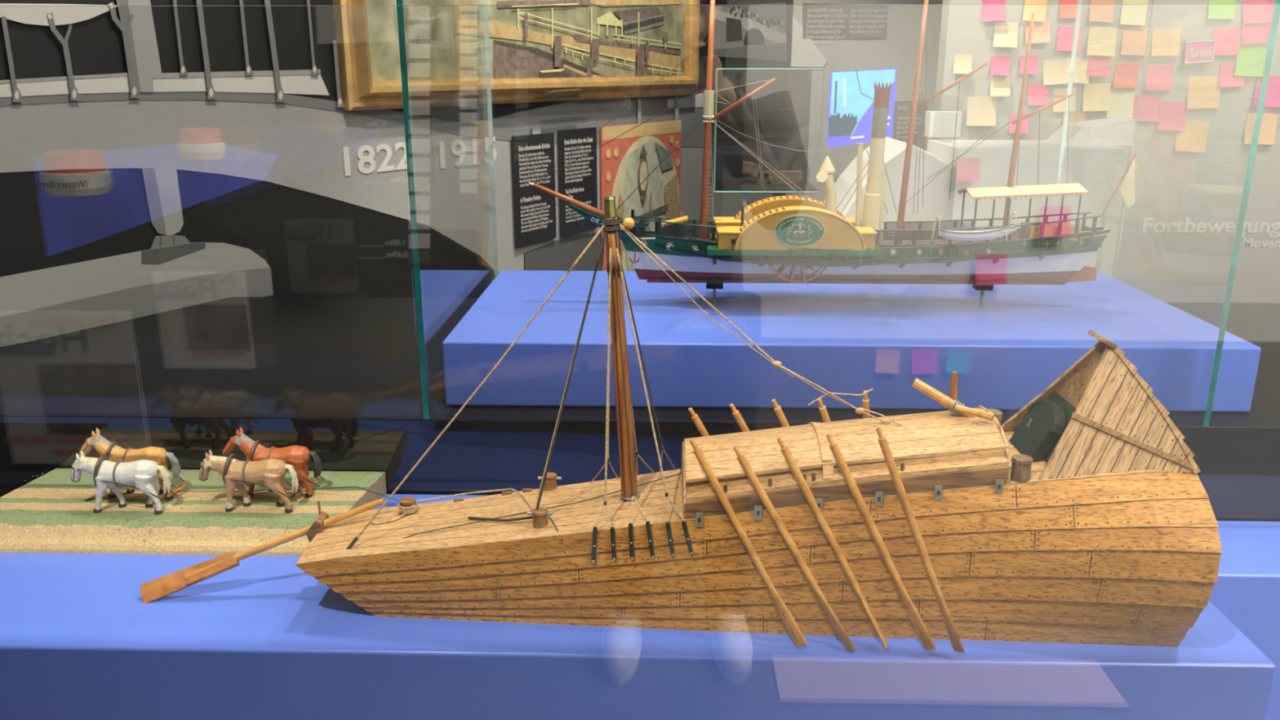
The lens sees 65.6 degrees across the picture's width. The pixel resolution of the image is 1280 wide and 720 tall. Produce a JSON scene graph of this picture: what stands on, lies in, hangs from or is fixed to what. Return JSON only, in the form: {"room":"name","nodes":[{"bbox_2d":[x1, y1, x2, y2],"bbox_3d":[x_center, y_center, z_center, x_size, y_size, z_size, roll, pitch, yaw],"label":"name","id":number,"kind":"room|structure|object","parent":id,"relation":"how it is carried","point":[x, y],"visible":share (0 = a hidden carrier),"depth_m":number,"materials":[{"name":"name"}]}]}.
{"room":"museum","nodes":[
{"label":"museum","id":0,"kind":"room"},
{"bbox_2d":[0,0,793,347],"bbox_3d":[-0.445,-1.197,3.094,0.080,3.350,4.520,10,19,30],"label":"wall","id":1,"kind":"structure","parent":0,"point":[313,245],"depth_m":2.34,"materials":[{"name":"black paint"}]},
{"bbox_2d":[0,72,128,83],"bbox_3d":[-1.155,-0.555,1.966,0.001,0.025,0.307,10,19,30],"label":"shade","id":2,"kind":"object","parent":1,"relation":"attached to","point":[122,77],"depth_m":2.00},
{"bbox_2d":[154,69,320,78],"bbox_3d":[-0.929,-0.669,2.321,0.001,0.019,0.469,10,19,30],"label":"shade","id":3,"kind":"object","parent":1,"relation":"attached to","point":[275,73],"depth_m":2.33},
{"bbox_2d":[0,0,773,346],"bbox_3d":[-0.225,-0.738,3.512,0.013,1.001,4.069,10,19,30],"label":"mural","id":4,"kind":"object","parent":1,"relation":"attached to","point":[244,124],"visible":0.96,"depth_m":2.32},
{"bbox_2d":[342,142,407,176],"bbox_3d":[-0.716,-0.554,2.727,0.001,0.077,0.253,10,19,30],"label":"date lettering","id":5,"kind":"object","parent":4,"relation":"attached to","point":[369,158],"visible":0.94,"depth_m":2.71},
{"bbox_2d":[439,136,496,168],"bbox_3d":[-0.522,-0.635,3.037,0.001,0.083,0.262,10,19,30],"label":"date lettering","id":6,"kind":"object","parent":4,"relation":"attached to","point":[462,153],"visible":0.9,"depth_m":3.01},
{"bbox_2d":[511,132,556,247],"bbox_3d":[-0.352,-0.572,3.329,0.007,0.359,0.224,10,19,30],"label":"board","id":7,"kind":"object","parent":4,"relation":"attached to","point":[532,155],"visible":0.99,"depth_m":3.32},
{"bbox_2d":[557,127,597,236],"bbox_3d":[-0.218,-0.637,3.539,0.007,0.365,0.230,10,19,30],"label":"board","id":8,"kind":"object","parent":4,"relation":"attached to","point":[577,180],"visible":0.72,"depth_m":3.52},
{"bbox_2d":[600,120,681,271],"bbox_3d":[0.018,-0.604,3.944,0.020,0.654,0.594,10,19,30],"label":"print","id":9,"kind":"object","parent":4,"relation":"attached to","point":[627,160],"visible":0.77,"depth_m":3.88,"materials":[{"name":"paper"}]},
{"bbox_2d":[333,0,699,111],"bbox_3d":[-0.255,-1.334,3.233,0.066,0.950,1.916,10,19,30],"label":"framed painting","id":10,"kind":"object","parent":1,"relation":"attached to","point":[538,53],"visible":0.98,"depth_m":3.13,"materials":[{"name":"brown wood"}]},
{"bbox_2d":[713,2,787,61],"bbox_3d":[0.517,-1.515,4.559,0.009,0.273,0.821,10,19,30],"label":"photo","id":11,"kind":"object","parent":1,"relation":"attached to","point":[748,31],"visible":0.96,"depth_m":4.55},
{"bbox_2d":[710,68,824,193],"bbox_3d":[0.454,-0.848,3.651,0.375,0.430,0.316,0,16,1],"label":"wall showcase","id":12,"kind":"structure","parent":1,"relation":"attached to","point":[783,105],"depth_m":3.75,"materials":[{"name":"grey glass"}]},
{"bbox_2d":[742,161,802,183],"bbox_3d":[0.453,-0.707,3.773,0.320,0.090,0.060,0,16,1],"label":"model","id":13,"kind":"object","parent":12,"relation":"in","point":[795,176],"visible":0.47,"depth_m":3.74},
{"bbox_2d":[785,0,942,201],"bbox_3d":[2.929,-1.748,4.967,4.420,3.350,0.093,0,16,1],"label":"wall","id":14,"kind":"structure","parent":0,"point":[900,49],"depth_m":5.04,"materials":[{"name":"white paint"}]},
{"bbox_2d":[802,3,888,44],"bbox_3d":[1.029,-1.690,4.994,0.431,0.194,0.010,0,16,1],"label":"board","id":15,"kind":"object","parent":14,"relation":"attached to","point":[831,21],"visible":1,"depth_m":4.99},
{"bbox_2d":[826,67,896,147],"bbox_3d":[1.016,-1.151,4.545,0.305,0.355,0.040,0,16,1],"label":"screen","id":16,"kind":"object","parent":14,"relation":"attached to","point":[851,93],"visible":0.94,"depth_m":4.53,"materials":[{"name":"blue glass"}]},
{"bbox_2d":[892,100,928,150],"bbox_3d":[1.161,-0.936,4.283,0.145,0.358,0.016,0,16,1],"label":"board","id":17,"kind":"object","parent":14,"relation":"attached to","point":[902,109],"visible":0.32,"depth_m":4.26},
{"bbox_2d":[931,0,1279,302],"bbox_3d":[2.609,-1.160,2.966,3.350,3.350,0.080,0,16,1],"label":"wall","id":18,"kind":"structure","parent":0,"point":[1173,186],"depth_m":3.10,"materials":[{"name":"white paint"}]},
{"bbox_2d":[924,111,962,137],"bbox_3d":[0.923,-0.719,3.027,0.094,0.074,0.060,0,16,1],"label":"wall box","id":19,"kind":"object","parent":18,"relation":"attached to","point":[937,123],"visible":1,"depth_m":3.00,"materials":[{"name":"white paint"}]},
{"bbox_2d":[953,53,973,73],"bbox_3d":[0.988,-0.905,3.036,0.058,0.058,0.013,0,16,1],"label":"sticky note","id":20,"kind":"object","parent":18,"relation":"attached to","point":[962,64],"visible":0.94,"depth_m":3.04,"materials":[{"name":"yellow paper"}]},
{"bbox_2d":[966,96,997,125],"bbox_3d":[1.058,-0.771,3.073,0.091,0.091,0.013,0,16,1],"label":"sticky note","id":21,"kind":"object","parent":18,"relation":"attached to","point":[981,110],"visible":0.89,"depth_m":3.08,"materials":[{"name":"yellow paper"}]},
{"bbox_2d":[982,0,1005,22],"bbox_3d":[1.065,-1.056,2.989,0.072,0.072,0.013,0,16,1],"label":"sticky note","id":22,"kind":"object","parent":18,"relation":"attached to","point":[989,12],"visible":0.95,"depth_m":2.99,"materials":[{"name":"pink paper"}]},
{"bbox_2d":[990,75,1011,93],"bbox_3d":[1.108,-0.843,3.051,0.062,0.062,0.013,0,16,1],"label":"sticky note","id":23,"kind":"object","parent":18,"relation":"attached to","point":[999,84],"visible":0.89,"depth_m":3.05,"materials":[{"name":"yellow paper"}]},
{"bbox_2d":[991,55,1010,75],"bbox_3d":[1.101,-0.900,3.033,0.058,0.058,0.013,0,16,1],"label":"sticky note","id":24,"kind":"object","parent":18,"relation":"attached to","point":[1000,64],"visible":1,"depth_m":3.04,"materials":[{"name":"pink paper"}]},
{"bbox_2d":[993,22,1018,47],"bbox_3d":[1.109,-0.986,3.009,0.074,0.074,0.013,0,16,1],"label":"sticky note","id":25,"kind":"object","parent":18,"relation":"attached to","point":[1005,33],"visible":1,"depth_m":3.01,"materials":[{"name":"yellow paper"}]},
{"bbox_2d":[1009,113,1028,133],"bbox_3d":[1.176,-0.733,3.080,0.058,0.058,0.013,0,16,1],"label":"sticky note","id":26,"kind":"object","parent":18,"relation":"attached to","point":[1024,123],"visible":0.67,"depth_m":3.08,"materials":[{"name":"pink paper"}]},
{"bbox_2d":[1019,55,1037,74],"bbox_3d":[1.187,-0.901,3.031,0.054,0.054,0.013,0,16,1],"label":"sticky note","id":27,"kind":"object","parent":18,"relation":"attached to","point":[1033,63],"visible":0.8,"depth_m":3.03,"materials":[{"name":"pink paper"}]},
{"bbox_2d":[1022,0,1047,22],"bbox_3d":[1.188,-1.054,2.985,0.072,0.072,0.013,0,16,1],"label":"sticky note","id":28,"kind":"object","parent":18,"relation":"attached to","point":[1040,11],"visible":0.87,"depth_m":2.99,"materials":[{"name":"yellow paper"}]},
{"bbox_2d":[1025,17,1050,44],"bbox_3d":[1.203,-0.996,3.002,0.076,0.076,0.013,0,16,1],"label":"sticky note","id":29,"kind":"object","parent":18,"relation":"attached to","point":[1041,31],"visible":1,"depth_m":3.00,"materials":[{"name":"paper"}]},
{"bbox_2d":[1027,84,1048,105],"bbox_3d":[1.224,-0.816,3.054,0.062,0.062,0.013,0,16,1],"label":"sticky note","id":30,"kind":"object","parent":18,"relation":"attached to","point":[1033,88],"visible":0.89,"depth_m":3.06,"materials":[{"name":"pink paper"}]},
{"bbox_2d":[1043,58,1067,84],"bbox_3d":[1.269,-0.880,3.034,0.077,0.077,0.013,0,16,1],"label":"sticky note","id":31,"kind":"object","parent":18,"relation":"attached to","point":[1055,71],"visible":1,"depth_m":3.04,"materials":[{"name":"beige paper"}]},
{"bbox_2d":[1053,88,1076,111],"bbox_3d":[1.308,-0.800,3.058,0.072,0.072,0.013,0,16,1],"label":"sticky note","id":32,"kind":"object","parent":18,"relation":"attached to","point":[1060,106],"visible":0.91,"depth_m":3.06,"materials":[{"name":"beige paper"}]},
{"bbox_2d":[1056,26,1082,51],"bbox_3d":[1.300,-0.973,3.007,0.074,0.074,0.013,0,16,1],"label":"sticky note","id":33,"kind":"object","parent":18,"relation":"attached to","point":[1065,34],"visible":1,"depth_m":3.01,"materials":[{"name":"pink paper"}]},
{"bbox_2d":[1059,0,1083,18],"bbox_3d":[1.295,-1.061,2.982,0.071,0.071,0.013,0,16,1],"label":"sticky note","id":34,"kind":"object","parent":18,"relation":"attached to","point":[1066,11],"visible":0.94,"depth_m":2.98,"materials":[{"name":"paper"}]},
{"bbox_2d":[1062,111,1085,125],"bbox_3d":[1.345,-0.731,3.077,0.074,0.073,0.013,0,16,1],"label":"sticky note","id":35,"kind":"object","parent":18,"relation":"attached to","point":[1078,117],"visible":0.44,"depth_m":3.08,"materials":[{"name":"paper"}]},
{"bbox_2d":[1066,57,1088,84],"bbox_3d":[1.338,-0.883,3.033,0.077,0.077,0.013,0,16,1],"label":"sticky note","id":36,"kind":"object","parent":18,"relation":"attached to","point":[1081,68],"visible":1,"depth_m":3.04,"materials":[{"name":"yellow paper"}]},
{"bbox_2d":[1082,83,1111,111],"bbox_3d":[1.404,-0.807,3.052,0.082,0.082,0.013,0,16,1],"label":"sticky note","id":37,"kind":"object","parent":18,"relation":"attached to","point":[1096,97],"visible":1,"depth_m":3.06,"materials":[{"name":"yellow paper"}]},
{"bbox_2d":[1088,55,1111,76],"bbox_3d":[1.400,-0.897,3.025,0.066,0.066,0.013,0,16,1],"label":"sticky note","id":38,"kind":"object","parent":18,"relation":"attached to","point":[1098,65],"visible":1,"depth_m":3.03,"materials":[{"name":"pink paper"}]},
{"bbox_2d":[1086,26,1117,56],"bbox_3d":[1.399,-0.964,3.006,0.088,0.088,0.013,0,16,1],"label":"sticky note","id":39,"kind":"object","parent":18,"relation":"attached to","point":[1101,40],"visible":1,"depth_m":3.01,"materials":[{"name":"yellow paper"}]},
{"bbox_2d":[1088,0,1115,22],"bbox_3d":[1.387,-1.052,2.980,0.075,0.075,0.013,0,16,1],"label":"sticky note","id":40,"kind":"object","parent":18,"relation":"attached to","point":[1102,13],"visible":0.92,"depth_m":2.98,"materials":[{"name":"orange paper"}]},
{"bbox_2d":[1106,89,1135,118],"bbox_3d":[1.480,-0.788,3.057,0.085,0.085,0.013,0,16,1],"label":"sticky note","id":41,"kind":"object","parent":18,"relation":"attached to","point":[1121,102],"visible":0.98,"depth_m":3.06,"materials":[{"name":"yellow paper"}]},
{"bbox_2d":[1113,62,1139,88],"bbox_3d":[1.485,-0.869,3.033,0.073,0.073,0.013,0,16,1],"label":"sticky note","id":42,"kind":"object","parent":18,"relation":"attached to","point":[1126,74],"visible":1,"depth_m":3.04,"materials":[{"name":"paper"}]},
{"bbox_2d":[1120,0,1148,26],"bbox_3d":[1.484,-1.045,2.981,0.080,0.080,0.013,0,16,1],"label":"sticky note","id":43,"kind":"object","parent":18,"relation":"attached to","point":[1133,15],"visible":0.95,"depth_m":2.98,"materials":[{"name":"yellow paper"}]},
{"bbox_2d":[1120,26,1150,55],"bbox_3d":[1.499,-0.964,3.005,0.082,0.082,0.013,0,16,1],"label":"sticky note","id":44,"kind":"object","parent":18,"relation":"attached to","point":[1134,40],"visible":0.98,"depth_m":3.01,"materials":[{"name":"orange paper"}]},
{"bbox_2d":[1132,94,1159,121],"bbox_3d":[1.558,-0.775,3.057,0.079,0.079,0.013,0,16,1],"label":"sticky note","id":45,"kind":"object","parent":18,"relation":"attached to","point":[1148,104],"visible":0.96,"depth_m":3.06,"materials":[{"name":"pink paper"}]},
{"bbox_2d":[1146,63,1173,90],"bbox_3d":[1.586,-0.862,3.030,0.078,0.078,0.013,0,16,1],"label":"sticky note","id":46,"kind":"object","parent":18,"relation":"attached to","point":[1159,77],"visible":1,"depth_m":3.03,"materials":[{"name":"pink paper"}]},
{"bbox_2d":[1151,26,1181,56],"bbox_3d":[1.590,-0.963,3.001,0.086,0.086,0.013,0,16,1],"label":"sticky note","id":47,"kind":"object","parent":18,"relation":"attached to","point":[1166,41],"visible":1,"depth_m":3.00,"materials":[{"name":"paper"}]},
{"bbox_2d":[1157,101,1187,131],"bbox_3d":[1.643,-0.752,3.062,0.090,0.090,0.013,0,16,1],"label":"sticky note","id":48,"kind":"object","parent":18,"relation":"attached to","point":[1172,115],"visible":1,"depth_m":3.06,"materials":[{"name":"pink paper"}]},
{"bbox_2d":[1174,120,1209,152],"bbox_3d":[1.712,-0.694,3.078,0.100,0.100,0.013,0,16,1],"label":"sticky note","id":49,"kind":"object","parent":18,"relation":"attached to","point":[1194,137],"visible":1,"depth_m":3.08,"materials":[{"name":"paper"}]},
{"bbox_2d":[1182,40,1215,63],"bbox_3d":[1.690,-0.931,3.004,0.090,0.070,0.021,0,16,1],"label":"sticky note","id":50,"kind":"object","parent":18,"relation":"attached to","point":[1198,51],"visible":1,"depth_m":3.00,"materials":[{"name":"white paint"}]},
{"bbox_2d":[1186,75,1220,108],"bbox_3d":[1.728,-0.820,3.041,0.099,0.099,0.013,0,16,1],"label":"sticky note","id":51,"kind":"object","parent":18,"relation":"attached to","point":[1203,91],"visible":1,"depth_m":3.04,"materials":[{"name":"paper"}]},
{"bbox_2d":[1142,217,1279,237],"bbox_3d":[1.820,-0.422,3.162,0.434,0.063,0.003,0,16,1],"label":"lettering","id":52,"kind":"object","parent":18,"relation":"attached to","point":[1145,224],"depth_m":3.16,"materials":[{"name":"white paint"}]},
{"bbox_2d":[1208,0,1235,18],"bbox_3d":[1.741,-1.060,2.968,0.079,0.079,0.013,0,16,1],"label":"sticky note","id":53,"kind":"object","parent":18,"relation":"attached to","point":[1217,9],"visible":1,"depth_m":2.97,"materials":[{"name":"green paper"}]},
{"bbox_2d":[1213,27,1240,54],"bbox_3d":[1.770,-0.962,2.998,0.080,0.080,0.013,0,16,1],"label":"sticky note","id":54,"kind":"object","parent":18,"relation":"attached to","point":[1227,39],"visible":1,"depth_m":3.00,"materials":[{"name":"pink paper"}]},
{"bbox_2d":[1218,62,1243,87],"bbox_3d":[1.802,-0.869,3.024,0.074,0.074,0.013,0,16,1],"label":"sticky note","id":55,"kind":"object","parent":18,"relation":"attached to","point":[1227,77],"visible":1,"depth_m":3.03,"materials":[{"name":"pink paper"}]},
{"bbox_2d":[1235,40,1267,76],"bbox_3d":[1.861,-0.913,3.008,0.108,0.108,0.013,0,16,1],"label":"sticky note","id":56,"kind":"object","parent":18,"relation":"attached to","point":[1251,60],"visible":0.65,"depth_m":3.01,"materials":[{"name":"green paper"}]},
{"bbox_2d":[1242,22,1271,44],"bbox_3d":[1.855,-0.994,2.985,0.087,0.087,0.013,0,16,1],"label":"sticky note","id":57,"kind":"object","parent":18,"relation":"attached to","point":[1258,33],"visible":0.83,"depth_m":2.99,"materials":[{"name":"pink paper"}]},
{"bbox_2d":[1243,0,1275,23],"bbox_3d":[1.852,-1.056,2.968,0.100,0.100,0.013,0,16,1],"label":"sticky note","id":58,"kind":"object","parent":18,"relation":"attached to","point":[1255,11],"visible":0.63,"depth_m":2.97,"materials":[{"name":"pink paper"}]},
{"bbox_2d":[1244,112,1278,144],"bbox_3d":[1.917,-0.714,3.065,0.096,0.096,0.013,0,16,1],"label":"sticky note","id":59,"kind":"object","parent":18,"relation":"attached to","point":[1268,122],"visible":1,"depth_m":3.07,"materials":[{"name":"paper"}]},
{"bbox_2d":[1242,237,1279,248],"bbox_3d":[2.023,-0.374,3.171,0.194,0.031,0.003,0,16,1],"label":"lettering","id":60,"kind":"object","parent":18,"relation":"attached to","point":[1246,242],"depth_m":3.17,"materials":[{"name":"white paint"}]},
{"bbox_2d":[1253,75,1279,107],"bbox_3d":[1.926,-0.820,3.034,0.097,0.097,0.013,0,16,1],"label":"sticky note","id":61,"kind":"object","parent":18,"relation":"attached to","point":[1272,98],"visible":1,"depth_m":3.04,"materials":[{"name":"pink paper"}]},
{"bbox_3d":[0.544,0.891,2.020,9.000,0.050,8.600,0,16,1],"label":"floor","id":62,"kind":"structure","parent":0,"visible":0},
{"bbox_2d":[0,470,51,497],"bbox_3d":[-1.171,0.220,1.497,0.468,0.033,0.206,0,16,1],"label":"block","id":63,"kind":"object","parent":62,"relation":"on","point":[10,480],"visible":0.33,"depth_m":1.56,"materials":[{"name":"black"}]},
{"bbox_2d":[0,468,386,555],"bbox_3d":[-0.689,0.222,1.481,0.565,0.037,0.217,0,16,1],"label":"base","id":64,"kind":"object","parent":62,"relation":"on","point":[51,513],"visible":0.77,"depth_m":1.42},
{"bbox_2d":[71,450,177,514],"bbox_3d":[-0.745,0.174,1.426,0.144,0.088,0.043,0,16,0],"label":"horse","id":65,"kind":"object","parent":64,"relation":"on","point":[143,473],"visible":1,"depth_m":1.41},
{"bbox_2d":[79,427,184,499],"bbox_3d":[-0.757,0.151,1.476,0.146,0.104,0.043,1,16,4],"label":"horse","id":66,"kind":"object","parent":64,"relation":"on","point":[115,453],"visible":0.58,"depth_m":1.46},
{"bbox_2d":[159,480,188,497],"bbox_3d":[-0.695,0.195,1.481,0.013,0.011,0.060,7,18,23],"label":"swingletree","id":67,"kind":"object","parent":64,"relation":"on","point":[180,485],"visible":0.9,"depth_m":1.48,"materials":[{"name":"brown wood"}]},
{"bbox_2d":[198,448,302,513],"bbox_3d":[-0.563,0.173,1.429,0.145,0.088,0.043,0,16,-1],"label":"horse","id":68,"kind":"object","parent":64,"relation":"on","point":[234,473],"visible":1,"depth_m":1.42},
{"bbox_2d":[222,426,325,497],"bbox_3d":[-0.547,0.151,1.477,0.146,0.104,0.043,0,16,-1],"label":"horse","id":69,"kind":"object","parent":64,"relation":"on","point":[298,456],"visible":0.74,"depth_m":1.47},
{"bbox_2d":[177,486,399,501],"bbox_3d":[-0.472,0.178,1.421,0.435,0.070,0.101,8,18,25],"label":"rope","id":70,"kind":"object","parent":69,"relation":"attached to","point":[345,486],"visible":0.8,"depth_m":1.48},
{"bbox_2d":[287,475,319,497],"bbox_3d":[-0.505,0.193,1.490,0.013,0.011,0.080,7,18,23],"label":"swingletree","id":71,"kind":"object","parent":64,"relation":"on","point":[318,477],"visible":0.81,"depth_m":1.49,"materials":[{"name":"brown wood"}]},
{"bbox_2d":[0,4,1204,6],"bbox_3d":[0.124,0.384,1.079,4.600,1.453,0.008,0,16,1],"label":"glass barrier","id":72,"kind":"object","parent":62,"relation":"on","point":[855,4],"visible":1,"depth_m":0.88,"materials":[{"name":"clear glass"}]},
{"bbox_2d":[0,493,1275,719],"bbox_3d":[-0.344,0.635,1.472,2.147,0.750,0.446,0,16,1],"label":"plinth","id":73,"kind":"object","parent":62,"relation":"on","point":[261,637],"visible":0.56,"depth_m":1.17,"materials":[{"name":"blue paint"}]},
{"bbox_2d":[295,195,1222,647],"bbox_3d":[0.104,0.061,1.188,1.056,0.511,0.281,0,16,1],"label":"model","id":74,"kind":"object","parent":73,"relation":"on","point":[1086,516],"visible":0.98,"depth_m":1.15},
{"bbox_2d":[139,498,384,603],"bbox_3d":[-0.482,0.244,1.267,0.313,0.124,0.020,-2,17,-7],"label":"oar","id":75,"kind":"object","parent":74,"relation":"attached to","point":[155,589],"visible":1,"depth_m":1.26,"materials":[{"name":"brown wood"}]},
{"bbox_2d":[688,407,709,436],"bbox_3d":[0.127,0.166,1.333,0.135,0.230,0.009,-5,17,-17],"label":"oar","id":76,"kind":"object","parent":74,"relation":"attached to","point":[695,417],"visible":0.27,"depth_m":1.29,"materials":[{"name":"brown wood"}]},
{"bbox_2d":[729,403,749,431],"bbox_3d":[0.181,0.164,1.331,0.138,0.236,0.009,-5,17,-17],"label":"oar","id":77,"kind":"object","parent":74,"relation":"attached to","point":[740,420],"visible":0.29,"depth_m":1.28,"materials":[{"name":"brown wood"}]},
{"bbox_2d":[689,439,807,646],"bbox_3d":[0.125,0.212,1.139,0.145,0.244,0.009,5,17,17],"label":"oar","id":78,"kind":"object","parent":74,"relation":"attached to","point":[797,637],"visible":1,"depth_m":1.14,"materials":[{"name":"brown wood"}]},
{"bbox_2d":[771,399,789,426],"bbox_3d":[0.231,0.161,1.329,0.132,0.243,0.009,-5,17,-18],"label":"oar","id":79,"kind":"object","parent":74,"relation":"attached to","point":[777,409],"visible":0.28,"depth_m":1.28,"materials":[{"name":"brown wood"}]},
{"bbox_2d":[733,445,856,651],"bbox_3d":[0.178,0.219,1.139,0.152,0.241,0.009,5,17,16],"label":"oar","id":80,"kind":"object","parent":74,"relation":"attached to","point":[846,642],"visible":1,"depth_m":1.14,"materials":[{"name":"brown wood"}]},
{"bbox_2d":[817,398,831,422],"bbox_3d":[0.279,0.160,1.328,0.111,0.243,0.010,-7,18,-22],"label":"oar","id":81,"kind":"object","parent":74,"relation":"attached to","point":[823,411],"visible":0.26,"depth_m":1.28,"materials":[{"name":"brown wood"}]},
{"bbox_2d":[777,436,887,648],"bbox_3d":[0.221,0.208,1.136,0.138,0.242,0.016,6,17,18],"label":"oar","id":82,"kind":"object","parent":74,"relation":"attached to","point":[790,460],"visible":1,"depth_m":1.13,"materials":[{"name":"brown wood"}]},
{"bbox_2d":[862,390,870,418],"bbox_3d":[0.305,0.154,1.327,0.016,0.252,0.062,15,22,42],"label":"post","id":83,"kind":"object","parent":74,"relation":"attached to","point":[865,402],"visible":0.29,"depth_m":1.27,"materials":[{"name":"brown wood"}]},
{"bbox_2d":[826,433,936,649],"bbox_3d":[0.273,0.208,1.121,0.138,0.249,0.009,6,17,19],"label":"oar","id":84,"kind":"object","parent":74,"relation":"attached to","point":[927,643],"visible":1,"depth_m":1.12,"materials":[{"name":"brown wood"}]},
{"bbox_2d":[875,426,964,652],"bbox_3d":[0.316,0.205,1.116,0.117,0.259,0.009,7,18,22],"label":"oar","id":85,"kind":"object","parent":74,"relation":"attached to","point":[957,645],"visible":1,"depth_m":1.11,"materials":[{"name":"brown wood"}]},
{"bbox_2d":[0,297,1279,521],"bbox_3d":[0.588,0.399,2.058,4.122,0.873,0.848,0,16,1],"label":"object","id":86,"kind":"structure","parent":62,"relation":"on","point":[308,357],"depth_m":1.58,"materials":[{"name":"glass"}]},
{"bbox_2d":[0,413,372,417],"bbox_3d":[-0.904,-0.396,1.429,1.124,1.007,0.008,0,16,1],"label":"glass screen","id":87,"kind":"object","parent":86,"relation":"on","point":[2,413],"visible":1,"depth_m":1.57,"materials":[{"name":"clear glass"}]},
{"bbox_2d":[706,279,723,303],"bbox_3d":[0.137,-0.127,1.830,0.030,0.046,0.023,0,16,1],"label":"stand","id":88,"kind":"object","parent":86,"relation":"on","point":[713,284],"visible":0.96,"depth_m":1.82,"materials":[{"name":"grey metal"}]},
{"bbox_2d":[528,0,1137,284],"bbox_3d":[0.339,-0.386,1.748,1.080,0.510,0.186,0,16,1],"label":"model","id":89,"kind":"object","parent":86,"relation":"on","point":[780,239],"visible":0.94,"depth_m":1.76},
{"bbox_2d":[937,223,1017,240],"bbox_3d":[0.580,-0.219,1.712,0.131,0.029,0.031,0,16,1],"label":"boat","id":90,"kind":"object","parent":89,"relation":"hanging from","point":[993,233],"visible":1,"depth_m":1.70,"materials":[{"name":"white wood"}]},
{"bbox_2d":[395,0,1279,426],"bbox_3d":[0.275,-0.483,1.723,1.209,1.007,0.688,0,16,1],"label":"glass case","id":91,"kind":"object","parent":86,"relation":"on","point":[1276,15],"visible":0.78,"depth_m":1.48,"materials":[{"name":"clear glass"}]},
{"bbox_2d":[442,270,1261,412],"bbox_3d":[0.335,-0.055,1.859,1.286,0.108,0.585,0,16,1],"label":"plinth","id":92,"kind":"object","parent":86,"relation":"on","point":[1005,351],"visible":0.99,"depth_m":1.60,"materials":[{"name":"blue paint"}]},
{"bbox_2d":[972,280,994,305],"bbox_3d":[0.627,-0.123,1.818,0.030,0.046,0.023,0,16,1],"label":"stand","id":93,"kind":"object","parent":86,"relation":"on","point":[982,286],"visible":0.96,"depth_m":1.80,"materials":[{"name":"grey metal"}]},
{"bbox_2d":[823,136,950,235],"bbox_3d":[0.734,-0.054,3.014,0.349,1.202,0.350,0,16,1],"label":"desk","id":94,"kind":"object","parent":62,"relation":"on","point":[935,193],"visible":0.17,"depth_m":2.72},
{"bbox_2d":[927,93,1135,277],"bbox_3d":[1.091,-0.091,2.915,0.496,1.328,0.320,0,16,1],"label":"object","id":95,"kind":"object","parent":62,"relation":"on","point":[1095,162],"visible":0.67,"depth_m":2.65,"materials":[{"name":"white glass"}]},
{"bbox_2d":[1114,0,1154,279],"bbox_3d":[1.868,-0.236,2.219,1.580,2.000,0.008,0,16,1],"label":"glass screen","id":96,"kind":"object","parent":62,"relation":"on","point":[1152,6],"visible":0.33,"depth_m":2.16,"materials":[{"name":"clear glass"}]},
{"bbox_2d":[1208,520,1279,719],"bbox_3d":[1.696,0.627,1.555,1.878,0.719,0.178,0,16,1],"label":"plinth","id":97,"kind":"object","parent":62,"relation":"on","point":[1246,590],"visible":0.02,"depth_m":1.41,"materials":[{"name":"blue paint"}]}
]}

